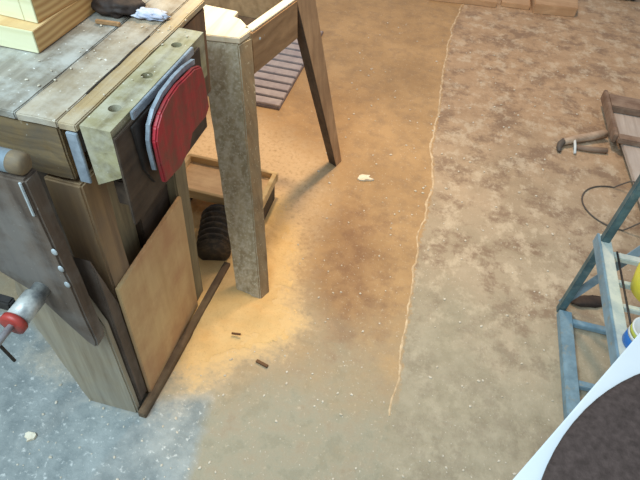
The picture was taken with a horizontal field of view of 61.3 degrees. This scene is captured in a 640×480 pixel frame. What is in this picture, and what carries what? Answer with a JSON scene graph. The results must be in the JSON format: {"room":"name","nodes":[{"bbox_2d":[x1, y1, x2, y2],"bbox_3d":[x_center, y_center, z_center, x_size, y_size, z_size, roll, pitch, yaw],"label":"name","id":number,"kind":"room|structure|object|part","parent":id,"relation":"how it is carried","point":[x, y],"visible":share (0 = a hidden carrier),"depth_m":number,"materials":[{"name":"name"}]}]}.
{"room":"woodworking workshop","nodes":[
{"label":"woodworking workshop","id":0,"kind":"room"},
{"bbox_2d":[0,0,639,479],"bbox_3d":[0.224,-0.805,2.753,5.790,0.001,6.990,13,46,7],"label":"floor","id":1,"kind":"structure","parent":0,"point":[307,441],"depth_m":1.87,"materials":[{"name":"concrete"}]},
{"bbox_2d":[24,431,36,441],"bbox_3d":[-0.745,0.504,1.389,0.028,0.009,0.024,-13,49,-17],"label":"paper scrap","id":2,"kind":"object","parent":1,"relation":"on","point":[29,436],"visible":1,"depth_m":1.39,"materials":[{"name":"white paper"}]},
{"bbox_2d":[0,0,229,417],"bbox_3d":[-0.854,-0.130,1.378,1.148,0.892,0.622,13,46,7],"label":"workbench","id":3,"kind":"object","parent":1,"relation":"on","point":[114,247],"depth_m":1.05,"materials":[{"name":"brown wood"}]},
{"bbox_2d":[0,147,31,175],"bbox_3d":[-0.636,-0.158,0.851,0.387,0.038,0.038,13,46,7],"label":"pipe","id":4,"kind":"object","parent":3,"relation":"on","point":[12,161],"visible":1,"depth_m":0.82,"materials":[{"name":"wood"}]},
{"bbox_2d":[0,282,49,361],"bbox_3d":[-0.626,0.136,0.956,0.185,0.157,0.220,13,46,7],"label":"clamp","id":5,"kind":"object","parent":3,"relation":"attached to","point":[20,312],"visible":1,"depth_m":0.99,"materials":[{"name":"silver metal"}]},
{"bbox_3d":[-0.573,0.199,0.931,0.013,0.013,0.126,13,46,7],"label":"screw rod","id":6,"kind":"part","parent":5,"relation":"part of","materials":[{"name":"metal"}]},
{"bbox_3d":[-0.464,-0.064,0.855,0.005,0.071,0.004,13,46,7],"label":"metal strip","id":7,"kind":"part","parent":3,"relation":"part of","materials":[{"name":"silver metal"}]},
{"bbox_2d":[0,0,94,52],"bbox_3d":[-0.607,-0.467,1.076,0.251,0.042,0.242,13,46,7],"label":"block","id":8,"kind":"object","parent":3,"relation":"on","point":[15,33],"visible":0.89,"depth_m":0.99,"materials":[{"name":"beige wood"}]},
{"bbox_2d":[0,0,75,22],"bbox_3d":[-0.593,-0.527,1.045,0.243,0.086,0.212,16,47,10],"label":"block","id":9,"kind":"object","parent":8,"relation":"on","point":[36,11],"visible":1,"depth_m":0.98,"materials":[{"name":"beige wood"}]},
{"bbox_3d":[-0.858,-0.187,1.517,0.840,0.670,0.015,13,46,7],"label":"panel","id":10,"kind":"part","parent":3,"relation":"part of","materials":[{"name":"brown wood"}]},
{"bbox_3d":[-0.476,0.135,1.252,0.079,0.755,0.072,13,46,7],"label":"leg","id":11,"kind":"part","parent":3,"relation":"part of","materials":[{"name":"beige wood"}]},
{"bbox_2d":[24,12,187,109],"bbox_3d":[-0.498,-0.382,1.031,0.431,0.003,0.435,13,46,7],"label":"crumbs","id":12,"kind":"object","parent":3,"relation":"on","point":[186,12],"visible":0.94,"depth_m":0.97,"materials":[{"name":"beige wood"}]},
{"bbox_2d":[95,19,120,26],"bbox_3d":[-0.428,-0.438,1.089,0.050,0.007,0.009,9,46,3],"label":"wood offcut","id":13,"kind":"object","parent":3,"relation":"on","point":[97,21],"visible":1,"depth_m":1.09,"materials":[{"name":"brown wood"}]},
{"bbox_2d":[91,0,145,18],"bbox_3d":[-0.424,-0.504,1.131,0.120,0.040,0.108,13,46,7],"label":"pouch","id":14,"kind":"object","parent":3,"relation":"on","point":[117,9],"visible":0.97,"depth_m":1.10,"materials":[{"name":"black leather"}]},
{"bbox_2d":[130,7,170,20],"bbox_3d":[-0.360,-0.473,1.122,0.100,0.015,0.048,13,46,7],"label":"rag","id":15,"kind":"object","parent":3,"relation":"on","point":[149,14],"visible":0.96,"depth_m":1.11,"materials":[{"name":"white fabric"}]},
{"bbox_3d":[-0.410,-0.143,1.258,0.030,0.340,0.140,13,46,7],"label":"panel","id":16,"kind":"part","parent":3,"relation":"part of","materials":[{"name":"brown wood"}]},
{"bbox_3d":[-0.412,0.157,1.432,0.010,0.462,0.318,13,46,7],"label":"panel","id":17,"kind":"part","parent":3,"relation":"part of","materials":[{"name":"brown wood"}]},
{"bbox_2d":[130,47,208,181],"bbox_3d":[-0.269,-0.225,1.008,0.033,0.171,0.250,13,46,7],"label":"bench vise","id":18,"kind":"object","parent":3,"relation":"attached to","point":[162,135],"visible":1,"depth_m":0.97,"materials":[{"name":"metal"}]},
{"bbox_3d":[-0.276,-0.283,0.959,0.006,0.015,0.241,13,46,7],"label":"jaw plate","id":19,"kind":"part","parent":18,"relation":"part of","materials":[{"name":"grey metal"}]},
{"bbox_3d":[-0.389,-0.074,1.469,0.062,0.746,0.067,13,46,7],"label":"leg","id":20,"kind":"part","parent":3,"relation":"part of","materials":[{"name":"brown wood"}]},
{"bbox_2d":[185,153,277,219],"bbox_3d":[-0.356,-0.184,2.014,0.357,0.121,0.200,13,46,7],"label":"wooden tray","id":21,"kind":"object","parent":1,"relation":"on","point":[203,175],"visible":0.46,"depth_m":2.00,"materials":[{"name":"brown wood"}]},
{"bbox_2d":[180,199,296,368],"bbox_3d":[-0.360,0.089,1.823,0.562,0.013,0.783,1,46,-5],"label":"sawdust","id":22,"kind":"object","parent":1,"relation":"on","point":[229,310],"visible":0.37,"depth_m":1.71},
{"bbox_2d":[196,204,230,260],"bbox_3d":[-0.359,-0.028,1.866,0.118,0.118,0.183,1,46,-4],"label":"hose","id":23,"kind":"object","parent":22,"relation":"on","point":[213,239],"visible":0.88,"depth_m":1.82,"materials":[{"name":"plastic"}]},
{"bbox_2d":[256,359,267,367],"bbox_3d":[-0.170,0.362,1.581,0.039,0.006,0.010,24,49,17],"label":"bark sliver","id":24,"kind":"object","parent":1,"relation":"on","point":[263,364],"visible":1,"depth_m":1.58,"materials":[{"name":"brown wood"}]},
{"bbox_2d":[207,31,323,109],"bbox_3d":[-0.335,-0.962,2.836,0.518,0.024,0.855,13,46,7],"label":"pallet","id":25,"kind":"object","parent":1,"relation":"on","point":[274,81],"visible":0.27,"depth_m":2.68,"materials":[{"name":"wood"}]},
{"bbox_2d":[203,0,340,298],"bbox_3d":[-0.343,-0.417,1.812,0.759,0.737,0.851,13,46,7],"label":"wooden stand","id":26,"kind":"object","parent":1,"relation":"on","point":[242,36],"visible":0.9,"depth_m":1.59,"materials":[{"name":"brown wood"}]},
{"bbox_3d":[-0.243,-0.185,1.609,0.138,0.720,0.374,-7,47,-12],"label":"leg","id":27,"kind":"part","parent":26,"relation":"part of","materials":[{"name":"brown wood"}]},
{"bbox_3d":[-0.011,-0.546,1.972,0.284,0.730,0.074,-25,53,-26],"label":"leg","id":28,"kind":"part","parent":26,"relation":"part of","materials":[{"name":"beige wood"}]},
{"bbox_2d":[13,22,630,479],"bbox_3d":[0.213,-0.330,2.289,2.098,0.005,3.007,13,46,7],"label":"crumbs","id":29,"kind":"object","parent":1,"relation":"on","point":[478,380],"visible":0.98,"depth_m":1.72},
{"bbox_2d":[357,174,373,180],"bbox_3d":[0.189,-0.255,2.209,0.066,0.010,0.042,13,46,7],"label":"paper scrap","id":30,"kind":"object","parent":1,"relation":"on","point":[362,177],"visible":1,"depth_m":2.20,"materials":[{"name":"beige paper"}]},
{"bbox_2d":[388,4,463,415],"bbox_3d":[0.617,-0.696,2.682,0.082,0.004,3.456,13,46,7],"label":"string","id":31,"kind":"object","parent":1,"relation":"on","point":[442,80],"depth_m":2.05,"materials":[{"name":"beige fabric"}]},
{"bbox_2d":[432,0,497,6],"bbox_3d":[0.963,-1.645,3.611,0.462,0.039,0.273,8,46,3],"label":"timber offcut","id":32,"kind":"object","parent":1,"relation":"on","point":[488,3],"visible":1,"depth_m":3.52,"materials":[{"name":"brown wood"}]},
{"bbox_2d":[501,0,529,9],"bbox_3d":[1.305,-1.600,3.602,0.186,0.032,0.224,13,46,7],"label":"timber offcut","id":33,"kind":"object","parent":1,"relation":"on","point":[520,4],"visible":1,"depth_m":3.53,"materials":[{"name":"brown wood"}]},
{"bbox_2d":[531,0,577,16],"bbox_3d":[1.553,-1.563,3.569,0.299,0.062,0.299,13,46,7],"label":"timber offcut","id":34,"kind":"object","parent":1,"relation":"on","point":[568,8],"visible":1,"depth_m":3.49,"materials":[{"name":"brown wood"}]},
{"bbox_2d":[513,333,639,479],"bbox_3d":[0.487,0.595,0.921,0.690,0.720,0.420,-30,56,-30],"label":"table","id":35,"kind":"object","parent":1,"relation":"on","point":[627,365],"visible":0.38,"depth_m":0.77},
{"bbox_2d":[541,374,639,479],"bbox_3d":[0.625,0.483,0.530,0.838,0.013,0.838,13,46,7],"label":"pad","id":36,"kind":"object","parent":35,"relation":"on","point":[603,443],"visible":1,"depth_m":0.71,"materials":[{"name":"brown fabric"}]},
{"bbox_2d":[556,129,607,153],"bbox_3d":[1.208,-0.433,2.453,0.293,0.049,0.134,-11,48,-16],"label":"tool","id":37,"kind":"object","parent":1,"relation":"on","point":[601,134],"visible":1,"depth_m":2.45,"materials":[{"name":"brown wood"}]},
{"bbox_3d":[1.220,-0.473,2.489,0.235,0.043,0.041,-11,48,-16],"label":"handle","id":38,"kind":"part","parent":37,"relation":"part of","materials":[{"name":"brown wood"}]},
{"bbox_2d":[570,295,601,307],"bbox_3d":[0.917,0.205,1.824,0.150,0.022,0.050,-1,46,-7],"label":"scrap","id":39,"kind":"object","parent":1,"relation":"on","point":[593,301],"visible":0.7,"depth_m":1.81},
{"bbox_2d":[556,175,639,419],"bbox_3d":[0.990,0.302,1.181,0.593,0.820,0.892,13,46,7],"label":"stepladder","id":40,"kind":"object","parent":1,"relation":"on","point":[602,255],"visible":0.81,"depth_m":1.53,"materials":[{"name":"blue paint"}]},
{"bbox_3d":[0.698,0.532,1.484,0.040,0.028,0.850,13,46,7],"label":"floor rail","id":41,"kind":"part","parent":40,"relation":"part of","materials":[{"name":"blue paint"}]},
{"bbox_3d":[0.827,-0.050,1.506,0.023,0.820,0.024,13,46,7],"label":"post","id":42,"kind":"part","parent":40,"relation":"part of","materials":[{"name":"teal paint"}]},
{"bbox_3d":[0.720,0.293,1.268,0.030,0.009,0.892,13,46,7],"label":"shelf rail","id":43,"kind":"part","parent":40,"relation":"part of","materials":[{"name":"blue paint"}]},
{"bbox_2d":[622,317,639,347],"bbox_3d":[0.774,0.232,1.284,0.084,0.058,0.084,13,46,7],"label":"tin","id":44,"kind":"object","parent":40,"relation":"on","point":[633,330],"visible":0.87,"depth_m":1.28,"materials":[{"name":"blue metal"}]},
{"bbox_3d":[0.776,0.214,1.265,0.084,0.005,0.084,30,51,22],"label":"lid","id":45,"kind":"part","parent":44,"relation":"part of","materials":[{"name":"white plastic"}]},
{"bbox_2d":[630,263,639,301],"bbox_3d":[0.892,0.100,1.384,0.154,0.134,0.154,13,46,7],"label":"tub","id":46,"kind":"object","parent":40,"relation":"on","point":[635,283],"visible":1,"depth_m":1.40,"materials":[{"name":"plastic"}]},
{"bbox_2d":[581,181,639,230],"bbox_3d":[1.209,-0.148,2.167,0.290,0.059,0.276,13,46,7],"label":"cable loop","id":47,"kind":"object","parent":1,"relation":"on","point":[628,181],"visible":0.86,"depth_m":2.19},
{"bbox_2d":[600,90,639,203],"bbox_3d":[1.430,-0.286,2.300,0.334,0.090,1.150,13,46,7],"label":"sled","id":48,"kind":"object","parent":1,"relation":"on","point":[622,113],"visible":0.94,"depth_m":2.53,"materials":[{"name":"brown wood"}]},
{"bbox_3d":[1.375,-0.595,2.566,0.018,0.050,0.390,12,46,7],"label":"rail","id":49,"kind":"part","parent":48,"relation":"part of","materials":[{"name":"brown wood"}]}
]}

